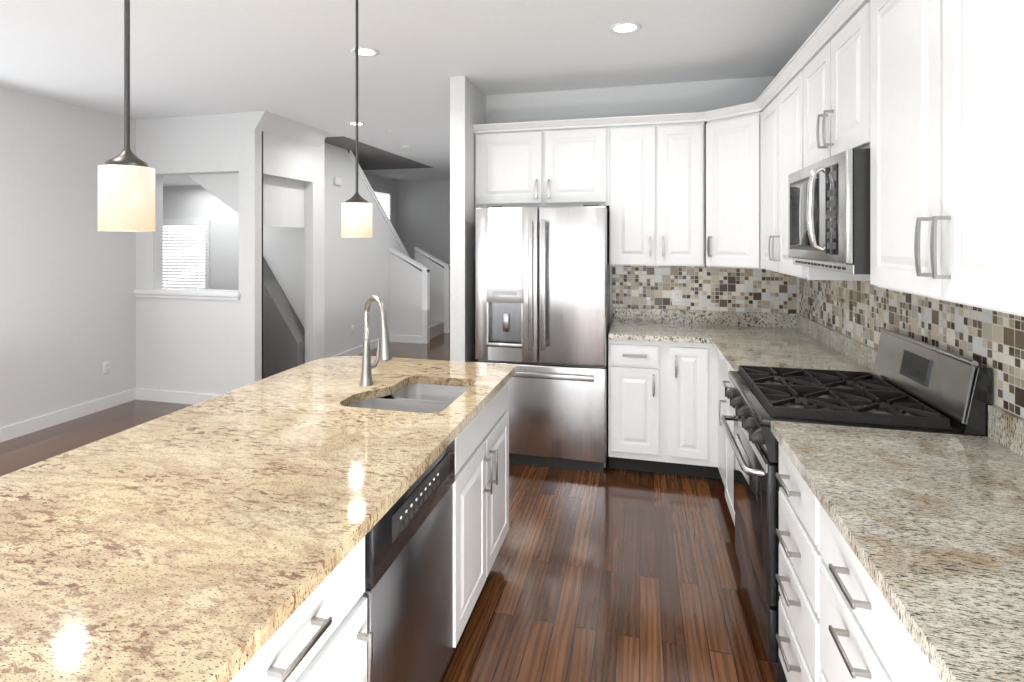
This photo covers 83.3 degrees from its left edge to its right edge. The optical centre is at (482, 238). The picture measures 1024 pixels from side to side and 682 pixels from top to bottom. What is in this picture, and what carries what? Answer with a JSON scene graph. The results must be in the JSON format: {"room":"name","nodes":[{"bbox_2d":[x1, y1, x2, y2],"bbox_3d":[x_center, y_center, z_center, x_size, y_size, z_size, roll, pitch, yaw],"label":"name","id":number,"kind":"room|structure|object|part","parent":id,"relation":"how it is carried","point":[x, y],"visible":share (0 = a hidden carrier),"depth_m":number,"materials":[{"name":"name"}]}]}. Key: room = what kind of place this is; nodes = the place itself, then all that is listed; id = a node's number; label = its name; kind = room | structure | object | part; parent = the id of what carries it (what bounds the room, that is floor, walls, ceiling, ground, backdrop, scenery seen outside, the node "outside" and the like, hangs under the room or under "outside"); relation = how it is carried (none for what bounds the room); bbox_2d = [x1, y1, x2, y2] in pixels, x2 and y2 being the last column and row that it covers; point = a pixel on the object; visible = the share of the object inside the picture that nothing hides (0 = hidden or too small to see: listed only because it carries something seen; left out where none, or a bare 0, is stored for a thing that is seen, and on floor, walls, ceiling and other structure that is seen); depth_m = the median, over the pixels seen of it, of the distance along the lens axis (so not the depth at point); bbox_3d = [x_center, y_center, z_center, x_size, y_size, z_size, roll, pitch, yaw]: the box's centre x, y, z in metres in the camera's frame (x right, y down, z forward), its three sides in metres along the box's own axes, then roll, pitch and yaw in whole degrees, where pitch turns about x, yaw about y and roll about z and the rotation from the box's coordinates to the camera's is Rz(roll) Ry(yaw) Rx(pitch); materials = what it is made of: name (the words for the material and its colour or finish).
{"room":"kitchen","nodes":[
{"label":"kitchen","id":0,"kind":"room"},
{"bbox_2d":[163,173,224,185],"bbox_3d":[-3.100,-0.885,6.099,2.300,0.530,0.970,0,0,15],"label":"ceiling","id":1,"kind":"structure","parent":0,"point":[177,180],"depth_m":6.09,"materials":[{"name":"paint"}]},
{"bbox_2d":[0,87,395,427],"bbox_3d":[-3.464,0.195,5.302,0.120,2.690,13.000,0,0,15],"label":"wall","id":2,"kind":"structure","parent":0,"point":[67,300],"depth_m":4.82,"materials":[{"name":"paint"}]},
{"bbox_2d":[0,388,135,442],"bbox_3d":[-4.208,1.488,2.323,0.016,0.105,6.660,0,0,15],"label":"baseboard","id":3,"kind":"structure","parent":2,"relation":"attached to","point":[16,430],"depth_m":4.83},
{"bbox_2d":[103,361,109,374],"bbox_3d":[-3.417,1.170,5.227,0.009,0.115,0.070,0,0,15],"label":"outlet","id":4,"kind":"object","parent":2,"relation":"attached to","point":[106,367],"visible":1,"depth_m":5.22,"materials":[{"name":"plastic"}]},
{"bbox_2d":[373,189,391,223],"bbox_3d":[-1.887,-0.600,10.754,0.045,0.620,0.850,0,0,15],"label":"window","id":5,"kind":"structure","parent":2,"relation":"in","point":[384,198],"depth_m":10.91,"materials":[{"name":"white glass"}]},
{"bbox_2d":[136,112,262,394],"bbox_3d":[-2.680,0.195,5.419,1.330,2.690,0.120,0,0,15],"label":"wall","id":6,"kind":"structure","parent":0,"point":[209,346],"depth_m":5.33,"materials":[{"name":"paint"}]},
{"bbox_2d":[136,388,217,404],"bbox_3d":[-2.672,1.488,5.362,1.316,0.105,0.046,0,0,15],"label":"baseboard","id":7,"kind":"structure","parent":6,"relation":"attached to","point":[141,394],"depth_m":5.41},
{"bbox_2d":[133,288,240,299],"bbox_3d":[-2.751,0.517,5.439,1.178,0.075,0.190,0,0,15],"label":"trim","id":8,"kind":"structure","parent":6,"relation":"on","point":[216,294],"depth_m":5.36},
{"bbox_2d":[163,140,324,358],"bbox_3d":[-2.969,0.195,6.618,2.520,2.690,0.100,0,0,15],"label":"wall","id":9,"kind":"structure","parent":0,"point":[284,252],"depth_m":6.40,"materials":[{"name":"paint"}]},
{"bbox_2d":[163,219,210,288],"bbox_3d":[-3.491,0.209,6.686,0.748,0.885,0.045,0,0,15],"label":"window","id":10,"kind":"structure","parent":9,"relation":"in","point":[186,253],"depth_m":6.67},
{"bbox_2d":[187,173,304,227],"bbox_3d":[-2.361,-0.369,5.906,0.768,0.499,0.948,0,0,15],"label":"ceiling","id":11,"kind":"structure","parent":0,"point":[283,202],"depth_m":5.60,"materials":[{"name":"paint"}]},
{"bbox_2d":[255,111,328,368],"bbox_3d":[-1.906,0.195,5.711,0.210,2.690,1.089,0,0,15],"label":"wall","id":12,"kind":"structure","parent":0,"point":[291,149],"depth_m":6.06,"materials":[{"name":"paint"}]},
{"bbox_2d":[325,143,403,357],"bbox_3d":[-1.607,0.195,8.034,0.100,2.690,3.350,0,0,15],"label":"wall","id":13,"kind":"structure","parent":0,"point":[357,273],"depth_m":7.43,"materials":[{"name":"paint"}]},
{"bbox_2d":[334,177,341,184],"bbox_3d":[-1.787,-0.715,7.119,0.035,0.090,0.150,0,0,15],"label":"thermostat","id":14,"kind":"object","parent":13,"relation":"attached to","point":[337,180],"visible":1,"depth_m":7.07,"materials":[{"name":"plastic"}]},
{"bbox_2d":[333,335,389,356],"bbox_3d":[-1.690,1.488,7.512,0.016,0.105,2.300,0,0,15],"label":"baseboard","id":15,"kind":"structure","parent":13,"relation":"attached to","point":[356,351],"depth_m":7.61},
{"bbox_2d":[349,150,409,257],"bbox_3d":[-1.429,-0.336,8.452,0.022,1.662,2.150,0,0,15],"label":"trim","id":16,"kind":"structure","parent":13,"relation":"attached to","point":[373,194],"depth_m":8.21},
{"bbox_2d":[0,333,774,681],"bbox_3d":[-1.168,1.600,4.674,7.480,0.120,13.400,0,0,15],"label":"floor","id":17,"kind":"structure","parent":0,"point":[616,575],"depth_m":2.61,"materials":[{"name":"brown wood"}]},
{"bbox_2d":[263,256,304,378],"bbox_3d":[-2.225,0.815,6.230,0.660,1.450,0.245,0,0,15],"label":"wall","id":18,"kind":"structure","parent":17,"relation":"on","point":[283,339],"depth_m":6.11,"materials":[{"name":"grey paint"}]},
{"bbox_2d":[224,371,515,681],"bbox_3d":[-0.602,1.098,1.305,0.690,0.885,3.300,0,0,15],"label":"kitchen island","id":19,"kind":"object","parent":17,"relation":"on","point":[396,605],"depth_m":1.61,"materials":[{"name":"white wood"}]},
{"bbox_2d":[0,356,515,681],"bbox_3d":[-0.774,0.638,1.331,1.025,0.035,3.400,0,0,15],"label":"island countertop","id":20,"kind":"structure","parent":19,"relation":"on","point":[166,548],"depth_m":1.28,"materials":[{"name":"beige stone"}]},
{"bbox_2d":[356,295,395,386],"bbox_3d":[-0.441,0.426,2.397,0.191,0.388,0.180,0,0,15],"label":"faucet","id":21,"kind":"object","parent":20,"relation":"on","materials":[{"name":"silver metal"}]},
{"bbox_2d":[356,379,467,410],"bbox_3d":[-0.286,0.749,2.338,0.430,0.212,0.536,0,0,15],"label":"sink","id":22,"kind":"object","parent":20,"relation":"in","point":[410,394],"depth_m":2.48,"materials":[{"name":"silver metal"}]},
{"bbox_2d":[362,435,454,681],"bbox_3d":[-0.188,1.056,1.671,0.036,0.768,0.633,0,0,15],"label":"dishwasher","id":23,"kind":"object","parent":19,"relation":"in","point":[409,592],"depth_m":1.64,"materials":[{"name":"silver metal"}]},
{"bbox_2d":[430,321,443,338],"bbox_3d":[-1.123,1.270,9.120,0.780,0.540,0.880,0,0,15],"label":"steps","id":24,"kind":"structure","parent":17,"relation":"on","point":[436,328],"depth_m":9.15,"materials":[{"name":"wood"}]},
{"bbox_2d":[475,205,609,472],"bbox_3d":[0.451,0.654,4.136,0.888,1.772,0.674,0,0,15],"label":"fridge","id":25,"kind":"object","parent":17,"relation":"on","point":[542,299],"visible":0.9,"depth_m":3.85,"materials":[{"name":"silver metal"}]},
{"bbox_2d":[608,324,667,473],"bbox_3d":[1.075,1.098,4.018,0.354,0.885,0.592,0,0,15],"label":"base cabinet","id":26,"kind":"object","parent":17,"relation":"on","point":[637,402],"depth_m":3.74,"materials":[{"name":"white wood"}]},
{"bbox_2d":[608,320,873,379],"bbox_3d":[1.393,0.638,3.438,1.271,0.035,1.536,0,0,15],"label":"countertop","id":27,"kind":"structure","parent":26,"relation":"on","point":[714,350],"depth_m":3.65,"materials":[{"name":"beige stone"}]},
{"bbox_2d":[668,376,711,477],"bbox_3d":[1.370,1.098,3.938,0.258,0.885,0.592,0,0,15],"label":"base cabinet","id":28,"kind":"object","parent":17,"relation":"on","point":[689,397],"depth_m":3.65,"materials":[{"name":"white wood"}]},
{"bbox_2d":[712,380,719,478],"bbox_3d":[1.690,1.098,3.287,0.626,0.885,0.547,0,0,15],"label":"base cabinet","id":29,"kind":"object","parent":17,"relation":"on","point":[715,383],"depth_m":3.63,"materials":[{"name":"white wood"}]},
{"bbox_2d":[776,444,807,681],"bbox_3d":[1.244,1.098,1.657,0.626,0.885,0.457,0,0,15],"label":"base cabinet","id":30,"kind":"object","parent":17,"relation":"on","point":[792,639],"depth_m":1.74,"materials":[{"name":"white wood"}]},
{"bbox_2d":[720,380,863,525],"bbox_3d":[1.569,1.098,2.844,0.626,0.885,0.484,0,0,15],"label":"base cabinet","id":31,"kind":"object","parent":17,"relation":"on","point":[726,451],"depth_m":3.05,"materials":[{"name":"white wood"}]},
{"bbox_2d":[720,327,991,681],"bbox_3d":[1.352,0.964,2.258,0.714,1.152,0.748,0,0,15],"label":"range","id":32,"kind":"object","parent":17,"relation":"on","point":[912,384],"visible":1,"depth_m":2.08,"materials":[{"name":"black metal"}]},
{"bbox_2d":[728,365,965,441],"bbox_3d":[1.344,0.614,2.260,0.600,0.062,0.748,0,0,15],"label":"cooktop","id":33,"kind":"object","parent":32,"relation":"in","point":[879,400],"depth_m":2.11,"materials":[{"name":"black metal"}]},
{"bbox_2d":[808,492,911,681],"bbox_3d":[1.096,1.098,1.115,0.626,0.885,0.665,0,0,15],"label":"base cabinet","id":34,"kind":"object","parent":17,"relation":"on","point":[853,636],"depth_m":1.30,"materials":[{"name":"white wood"}]},
{"bbox_2d":[771,421,1023,681],"bbox_3d":[0.851,0.638,0.262,0.642,0.035,3.354,0,0,15],"label":"countertop","id":35,"kind":"structure","parent":34,"relation":"on","point":[935,521],"depth_m":1.24,"materials":[{"name":"beige stone"}]},
{"bbox_2d":[912,648,939,681],"bbox_3d":[0.931,1.098,0.513,0.626,0.885,0.715,0,0,15],"label":"base cabinet","id":36,"kind":"object","parent":17,"relation":"on","point":[921,672],"depth_m":0.96,"materials":[{"name":"white wood"}]},
{"bbox_2d":[390,252,429,343],"bbox_3d":[-1.091,0.860,8.592,0.600,1.360,0.110,0,0,15],"label":"wall","id":37,"kind":"structure","parent":0,"point":[409,299],"depth_m":8.55,"materials":[{"name":"paint"}]},
{"bbox_2d":[390,335,421,343],"bbox_3d":[-1.136,1.488,8.544,0.500,0.105,0.016,0,0,15],"label":"baseboard","id":38,"kind":"structure","parent":37,"relation":"attached to","point":[393,338],"depth_m":8.54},
{"bbox_2d":[389,248,429,271],"bbox_3d":[-1.091,0.315,8.592,0.600,0.350,0.140,0,0,15],"label":"trim","id":39,"kind":"structure","parent":37,"relation":"on","point":[409,260],"depth_m":8.55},
{"bbox_2d":[0,0,839,180],"bbox_3d":[-1.168,-1.208,4.674,7.480,0.124,13.400,0,0,15],"label":"ceiling","id":40,"kind":"structure","parent":0,"point":[294,60],"depth_m":3.56,"materials":[{"name":"paint"}]},
{"bbox_2d":[98,0,154,230],"bbox_3d":[-0.812,-0.584,1.314,0.124,1.132,0.124,0,0,15],"label":"pendant light","id":41,"kind":"object","parent":40,"relation":"hanging from","point":[126,188],"visible":1,"depth_m":1.27,"materials":[{"name":"white glass"}]},
{"bbox_3d":[-0.812,-0.090,1.314,0.112,0.145,0.112,0,0,15],"label":"lamp shade","id":42,"kind":"part","parent":41,"relation":"part of","materials":[{"name":"white glass"}]},
{"bbox_2d":[348,122,364,125],"bbox_3d":[-1.254,-1.145,5.724,0.172,0.008,0.172,0,0,15],"label":"recessed light","id":43,"kind":"object","parent":40,"relation":"in","point":[354,123],"visible":0.9,"depth_m":5.71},
{"bbox_2d":[341,0,371,237],"bbox_3d":[-0.520,-0.578,2.382,0.126,1.144,0.126,0,0,15],"label":"pendant light","id":44,"kind":"object","parent":40,"relation":"hanging from","point":[356,215],"visible":1,"depth_m":2.34,"materials":[{"name":"white glass"}]},
{"bbox_3d":[-0.520,-0.077,2.382,0.126,0.142,0.126,0,0,15],"label":"lamp shade","id":45,"kind":"part","parent":44,"relation":"part of","materials":[{"name":"white glass"}]},
{"bbox_2d":[351,47,378,56],"bbox_3d":[-0.721,-1.145,3.527,0.172,0.008,0.172,0,0,15],"label":"recessed light","id":46,"kind":"object","parent":40,"relation":"in","point":[367,52],"visible":0.83,"depth_m":3.52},
{"bbox_2d":[400,145,409,148],"bbox_3d":[-0.959,-1.135,7.105,0.132,0.030,0.132,0,0,15],"label":"smoke detector","id":47,"kind":"object","parent":40,"relation":"attached to","point":[404,146],"visible":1,"depth_m":7.06,"materials":[{"name":"plastic"}]},
{"bbox_2d":[609,22,640,33],"bbox_3d":[0.774,-1.145,3.127,0.172,0.008,0.172,0,0,15],"label":"recessed light","id":48,"kind":"object","parent":40,"relation":"in","point":[624,27],"visible":1,"depth_m":3.12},
{"bbox_2d":[396,180,449,266],"bbox_3d":[1.077,0.195,10.757,6.000,2.690,0.120,0,0,15],"label":"wall","id":49,"kind":"structure","parent":0,"point":[423,215],"depth_m":11.30,"materials":[{"name":"paint"}]},
{"bbox_2d":[415,251,449,332],"bbox_3d":[-0.828,0.860,9.557,0.600,1.360,0.110,0,0,15],"label":"wall","id":50,"kind":"structure","parent":0,"point":[439,293],"depth_m":9.48,"materials":[{"name":"paint"}]},
{"bbox_2d":[414,247,449,268],"bbox_3d":[-0.828,0.315,9.557,0.600,0.350,0.140,0,0,15],"label":"trim","id":51,"kind":"structure","parent":50,"relation":"on","point":[433,258],"depth_m":9.52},
{"bbox_2d":[450,76,485,361],"bbox_3d":[0.710,0.195,7.312,0.110,2.690,6.720,0,0,15],"label":"wall","id":52,"kind":"structure","parent":0,"point":[471,104],"depth_m":4.08,"materials":[{"name":"paint"}]},
{"bbox_2d":[486,76,775,327],"bbox_3d":[1.144,0.195,4.373,2.260,2.690,0.120,0,0,15],"label":"wall","id":53,"kind":"structure","parent":0,"point":[698,96],"depth_m":4.33,"materials":[{"name":"paint"}]},
{"bbox_2d":[473,120,552,207],"bbox_3d":[0.268,-0.539,4.363,0.586,0.609,0.350,0,0,15],"label":"upper cabinet","id":54,"kind":"object","parent":53,"relation":"attached to","point":[514,160],"depth_m":4.19,"materials":[{"name":"white wood"}]},
{"bbox_2d":[553,117,604,206],"bbox_3d":[0.673,-0.539,4.253,0.536,0.609,0.350,0,0,15],"label":"upper cabinet","id":55,"kind":"object","parent":53,"relation":"attached to","point":[578,144],"depth_m":4.07,"materials":[{"name":"white wood"}]},
{"bbox_2d":[605,112,704,265],"bbox_3d":[1.254,-0.330,4.073,0.679,1.028,0.390,0,0,15],"label":"upper cabinet","id":56,"kind":"object","parent":53,"relation":"attached to","point":[655,164],"depth_m":3.94,"materials":[{"name":"white wood"}]},
{"bbox_2d":[613,308,795,327],"bbox_3d":[1.594,0.570,4.169,1.271,0.100,0.019,0,0,15],"label":"backsplash","id":57,"kind":"structure","parent":53,"relation":"attached to","point":[646,316],"depth_m":4.15,"materials":[{"name":"beige stone"}]},
{"bbox_2d":[796,313,1023,455],"bbox_3d":[1.451,0.570,1.279,0.021,0.100,5.632,0,0,15],"label":"backsplash","id":58,"kind":"structure","parent":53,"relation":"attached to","point":[1004,427],"depth_m":2.72,"materials":[{"name":"beige stone"}]},
{"bbox_3d":[1.400,0.195,0.799,0.120,2.690,6.880,0,0,15],"label":"wall","id":59,"kind":"structure","parent":0,"visible":0},
{"bbox_2d":[612,265,795,312],"bbox_3d":[1.591,0.065,4.186,1.260,0.950,0.006,0,0,15],"label":"backsplash","id":60,"kind":"structure","parent":59,"relation":"attached to","point":[704,288],"depth_m":4.18,"materials":[{"name":"tile"}]},
{"bbox_2d":[672,290,681,305],"bbox_3d":[1.426,0.430,4.221,0.070,0.115,0.009,0,0,15],"label":"outlet","id":61,"kind":"object","parent":60,"relation":"attached to","point":[676,297],"visible":1,"depth_m":4.22,"materials":[{"name":"plastic"}]},
{"bbox_2d":[709,108,752,268],"bbox_3d":[1.599,-0.296,3.664,0.298,0.942,0.329,0,0,15],"label":"upper cabinet","id":62,"kind":"object","parent":59,"relation":"attached to","point":[730,133],"depth_m":3.69,"materials":[{"name":"white wood"}]},
{"bbox_2d":[749,48,860,280],"bbox_3d":[1.737,-0.330,3.053,0.410,1.028,1.006,0,0,15],"label":"upper cabinet","id":63,"kind":"object","parent":59,"relation":"attached to","point":[777,111],"depth_m":3.08,"materials":[{"name":"white wood"}]},
{"bbox_2d":[801,0,864,168],"bbox_3d":[1.524,-0.572,2.185,0.362,0.543,0.779,0,0,15],"label":"upper cabinet","id":64,"kind":"object","parent":59,"relation":"attached to","point":[833,58],"depth_m":2.17,"materials":[{"name":"white wood"}]},
{"bbox_2d":[788,148,869,273],"bbox_3d":[1.469,-0.089,2.201,0.473,0.409,0.762,0,0,15],"label":"microwave","id":65,"kind":"object","parent":64,"relation":"attached to","point":[829,213],"visible":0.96,"depth_m":2.01,"materials":[{"name":"silver metal"}]},
{"bbox_2d":[796,277,1023,418],"bbox_3d":[1.469,0.065,1.288,0.006,0.950,5.660,0,0,15],"label":"backsplash","id":66,"kind":"structure","parent":59,"relation":"attached to","point":[863,312],"depth_m":2.21,"materials":[{"name":"tile"}]},
{"bbox_2d":[861,0,1023,316],"bbox_3d":[1.292,-0.345,1.336,0.362,0.998,0.982,0,0,15],"label":"upper cabinet","id":67,"kind":"object","parent":59,"relation":"attached to","point":[923,100],"depth_m":1.38,"materials":[{"name":"white wood"}]}
]}

